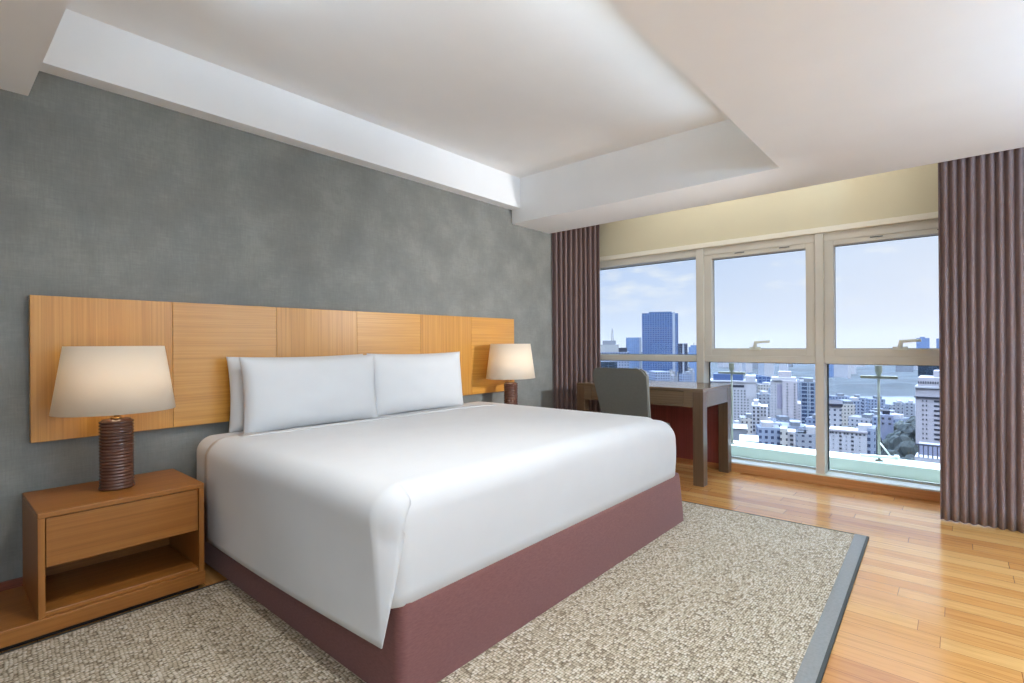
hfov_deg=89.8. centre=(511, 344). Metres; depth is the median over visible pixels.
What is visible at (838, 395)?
house
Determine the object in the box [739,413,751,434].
house
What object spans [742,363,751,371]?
house
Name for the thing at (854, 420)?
house
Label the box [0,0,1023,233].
ceiling
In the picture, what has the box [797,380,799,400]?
house
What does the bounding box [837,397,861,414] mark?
house
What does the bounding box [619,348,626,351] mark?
plant
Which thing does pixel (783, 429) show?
apartment block
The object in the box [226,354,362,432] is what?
pillow
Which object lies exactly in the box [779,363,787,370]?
house
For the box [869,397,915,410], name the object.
river
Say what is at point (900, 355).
window
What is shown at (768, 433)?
apartment block
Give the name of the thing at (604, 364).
office block
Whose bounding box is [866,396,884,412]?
house
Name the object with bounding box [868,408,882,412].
house
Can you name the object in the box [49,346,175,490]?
table lamp
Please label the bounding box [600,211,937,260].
trim
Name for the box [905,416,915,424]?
tree
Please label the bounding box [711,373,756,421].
block
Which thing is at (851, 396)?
ground
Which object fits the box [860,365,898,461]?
railing post
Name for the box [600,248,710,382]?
window
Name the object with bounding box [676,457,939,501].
trim
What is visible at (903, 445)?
tree
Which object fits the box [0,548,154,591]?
baseboard
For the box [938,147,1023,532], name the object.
curtain
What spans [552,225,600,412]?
curtain
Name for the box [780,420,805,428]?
house
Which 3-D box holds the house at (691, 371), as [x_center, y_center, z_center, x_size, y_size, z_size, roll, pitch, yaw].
[239.833,54.174,692.592,10.537,40.549,15.708,0,0,12]
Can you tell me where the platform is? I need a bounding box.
[0,569,205,651]
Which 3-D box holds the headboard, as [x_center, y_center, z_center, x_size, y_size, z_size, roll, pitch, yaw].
[-1.082,0.103,3.568,0.040,0.664,3.327,0,0,41]
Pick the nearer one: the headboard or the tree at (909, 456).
the headboard
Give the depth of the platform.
2.12 m
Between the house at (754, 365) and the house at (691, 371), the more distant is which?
the house at (754, 365)
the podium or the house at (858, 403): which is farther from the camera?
the house at (858, 403)
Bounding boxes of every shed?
[733,424,747,440]
[739,434,758,442]
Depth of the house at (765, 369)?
956.00 m
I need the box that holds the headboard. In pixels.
[28,295,513,442]
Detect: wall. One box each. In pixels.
[0,71,553,581]
[599,163,937,256]
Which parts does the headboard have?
veneer panel, veneer panel, veneer panel, veneer panel, veneer panel, veneer panel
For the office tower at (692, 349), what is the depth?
820.30 m
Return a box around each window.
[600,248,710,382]
[704,233,827,473]
[824,218,939,485]
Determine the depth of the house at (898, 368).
1236.24 m
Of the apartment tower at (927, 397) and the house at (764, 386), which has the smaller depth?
the apartment tower at (927, 397)
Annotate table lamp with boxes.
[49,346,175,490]
[486,344,534,404]
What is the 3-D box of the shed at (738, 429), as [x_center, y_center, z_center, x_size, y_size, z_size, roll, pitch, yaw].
[135.729,61.642,308.241,10.091,27.092,19.200,0,0,24]
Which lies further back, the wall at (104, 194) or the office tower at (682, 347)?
the office tower at (682, 347)
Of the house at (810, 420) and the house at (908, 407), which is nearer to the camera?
the house at (810, 420)
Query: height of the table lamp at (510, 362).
0.652 m
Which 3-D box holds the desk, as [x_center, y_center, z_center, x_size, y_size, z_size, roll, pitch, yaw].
[1.290,0.750,4.740,1.200,0.782,0.670,0,0,41]
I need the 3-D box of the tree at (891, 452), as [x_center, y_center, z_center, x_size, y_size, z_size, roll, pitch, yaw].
[199.232,64.870,269.201,12.701,19.733,10.756,0,0,41]
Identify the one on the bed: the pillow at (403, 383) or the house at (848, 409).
the pillow at (403, 383)
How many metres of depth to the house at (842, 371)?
965.14 m
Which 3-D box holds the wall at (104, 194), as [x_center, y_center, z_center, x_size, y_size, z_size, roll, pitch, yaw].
[-1.350,-0.130,3.383,0.120,2.820,6.750,0,0,41]
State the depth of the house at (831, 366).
1028.14 m
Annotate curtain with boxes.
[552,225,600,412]
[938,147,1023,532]
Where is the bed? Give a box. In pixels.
[197,401,683,682]
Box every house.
[670,374,675,381]
[679,372,691,381]
[685,369,694,381]
[718,362,728,366]
[733,363,741,371]
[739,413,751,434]
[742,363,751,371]
[752,363,757,368]
[757,391,769,416]
[758,363,773,378]
[758,382,769,392]
[771,415,800,422]
[774,420,801,426]
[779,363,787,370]
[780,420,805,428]
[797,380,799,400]
[805,414,815,426]
[829,364,833,376]
[829,393,850,399]
[834,364,850,377]
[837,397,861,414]
[841,401,854,425]
[848,413,872,427]
[851,365,855,373]
[854,395,865,413]
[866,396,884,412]
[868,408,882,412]
[872,413,909,428]
[880,409,893,440]
[884,402,902,413]
[896,365,913,371]
[902,400,914,416]
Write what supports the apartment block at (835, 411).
on the ground
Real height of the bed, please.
0.660 m
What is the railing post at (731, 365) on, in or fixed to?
on the ledge at (901, 469)
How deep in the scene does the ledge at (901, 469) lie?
4.43 m
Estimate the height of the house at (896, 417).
22.380 m
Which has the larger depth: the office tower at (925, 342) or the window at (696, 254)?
the office tower at (925, 342)
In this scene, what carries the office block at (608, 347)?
on the ground
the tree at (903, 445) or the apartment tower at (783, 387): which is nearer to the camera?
the tree at (903, 445)
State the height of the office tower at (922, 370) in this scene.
59.669 m
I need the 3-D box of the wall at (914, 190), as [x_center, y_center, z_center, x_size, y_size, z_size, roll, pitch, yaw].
[2.989,-0.071,3.893,5.774,3.000,0.200,0,0,41]
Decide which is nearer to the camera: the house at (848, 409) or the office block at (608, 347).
the house at (848, 409)
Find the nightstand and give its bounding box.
[22,469,203,619]
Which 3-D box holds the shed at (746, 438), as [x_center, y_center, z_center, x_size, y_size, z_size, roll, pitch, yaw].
[124.466,61.458,269.722,9.109,27.619,18.200,0,0,25]
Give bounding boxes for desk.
[577,380,730,486]
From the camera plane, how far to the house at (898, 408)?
495.84 m
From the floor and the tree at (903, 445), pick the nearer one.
the floor
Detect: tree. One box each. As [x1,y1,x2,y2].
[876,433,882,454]
[881,449,900,457]
[882,431,900,449]
[888,435,915,449]
[891,434,917,457]
[894,420,904,429]
[897,423,915,431]
[900,425,915,441]
[902,454,914,460]
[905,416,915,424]
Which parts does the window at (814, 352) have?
sash, handle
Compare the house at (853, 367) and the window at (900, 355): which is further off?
the house at (853, 367)
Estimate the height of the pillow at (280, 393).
0.426 m
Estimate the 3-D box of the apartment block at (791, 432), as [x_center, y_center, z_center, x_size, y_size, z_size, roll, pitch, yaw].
[157.496,61.725,289.207,3.887,26.617,12.150,0,0,29]
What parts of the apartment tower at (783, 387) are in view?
roof frame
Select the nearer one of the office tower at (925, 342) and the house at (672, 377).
the house at (672, 377)
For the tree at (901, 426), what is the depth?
308.06 m
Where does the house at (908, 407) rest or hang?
on the ground
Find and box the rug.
[0,501,868,682]
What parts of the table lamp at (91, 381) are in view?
lamp shade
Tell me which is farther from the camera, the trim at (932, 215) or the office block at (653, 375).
the office block at (653, 375)
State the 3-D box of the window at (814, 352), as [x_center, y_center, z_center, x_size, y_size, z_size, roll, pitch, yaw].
[2.206,0.076,4.528,0.970,1.953,0.186,0,0,41]
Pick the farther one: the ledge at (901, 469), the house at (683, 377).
the house at (683, 377)
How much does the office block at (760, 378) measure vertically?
41.662 m
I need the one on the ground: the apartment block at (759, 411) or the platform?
the apartment block at (759, 411)
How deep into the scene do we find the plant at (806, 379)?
453.57 m
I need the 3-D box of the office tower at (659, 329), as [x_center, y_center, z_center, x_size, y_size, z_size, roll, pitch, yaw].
[266.123,8.493,923.727,60.922,131.534,52.000,0,0,16]
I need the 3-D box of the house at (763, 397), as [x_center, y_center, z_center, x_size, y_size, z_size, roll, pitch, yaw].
[234.265,58.957,480.135,12.292,31.063,15.716,0,0,3]
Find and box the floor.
[0,463,1023,682]
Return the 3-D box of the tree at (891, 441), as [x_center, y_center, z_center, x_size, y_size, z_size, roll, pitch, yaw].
[213.163,61.966,281.849,14.810,25.344,14.363,0,0,-34]
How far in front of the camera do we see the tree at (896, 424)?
330.58 m
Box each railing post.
[718,363,745,443]
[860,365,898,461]
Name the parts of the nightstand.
panel, panel, drawer, panel, panel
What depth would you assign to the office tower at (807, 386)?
450.48 m
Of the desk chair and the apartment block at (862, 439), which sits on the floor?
the desk chair
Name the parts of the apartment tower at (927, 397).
cornice, crown, crown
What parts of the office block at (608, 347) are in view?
roof frame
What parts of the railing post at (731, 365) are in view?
cross arm, rod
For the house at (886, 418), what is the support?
on the ground
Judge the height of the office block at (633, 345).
87.877 m
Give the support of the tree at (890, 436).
on the ground
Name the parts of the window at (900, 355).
sash, handle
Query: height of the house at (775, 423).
22.386 m
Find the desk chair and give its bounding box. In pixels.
[592,367,669,425]
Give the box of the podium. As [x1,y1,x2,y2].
[915,442,939,463]
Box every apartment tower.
[770,371,800,419]
[914,370,939,443]
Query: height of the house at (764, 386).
33.940 m
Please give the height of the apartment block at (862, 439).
33.708 m
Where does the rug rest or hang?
on the floor
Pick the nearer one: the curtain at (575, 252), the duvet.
the duvet
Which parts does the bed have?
mattress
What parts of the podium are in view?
hand rail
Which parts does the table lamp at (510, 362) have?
lamp shade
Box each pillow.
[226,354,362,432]
[239,354,377,433]
[367,352,463,415]
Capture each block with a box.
[600,334,628,367]
[601,361,616,367]
[626,337,641,368]
[649,371,669,380]
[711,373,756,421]
[748,373,770,383]
[752,399,767,434]
[756,420,779,445]
[780,426,787,445]
[788,429,795,446]
[795,425,815,449]
[829,400,842,426]
[829,423,875,454]
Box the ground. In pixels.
[843,396,915,426]
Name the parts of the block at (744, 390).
cornice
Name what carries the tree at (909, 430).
on the ground
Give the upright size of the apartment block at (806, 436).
26.596 m
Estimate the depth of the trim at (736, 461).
4.10 m
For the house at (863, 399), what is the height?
22.561 m
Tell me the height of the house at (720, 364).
49.959 m
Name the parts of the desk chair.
backrest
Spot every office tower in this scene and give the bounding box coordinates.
[642,312,677,381]
[678,343,687,381]
[689,345,696,380]
[800,377,815,423]
[916,337,929,347]
[918,366,938,376]
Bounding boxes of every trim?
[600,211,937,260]
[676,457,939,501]
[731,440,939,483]
[731,458,939,491]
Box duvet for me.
[205,404,675,648]
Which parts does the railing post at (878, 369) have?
rod, cross arm, cross arm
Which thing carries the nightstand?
on the platform
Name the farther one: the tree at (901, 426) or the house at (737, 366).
the house at (737, 366)
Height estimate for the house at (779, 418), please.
19.842 m
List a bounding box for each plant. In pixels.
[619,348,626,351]
[804,377,812,381]

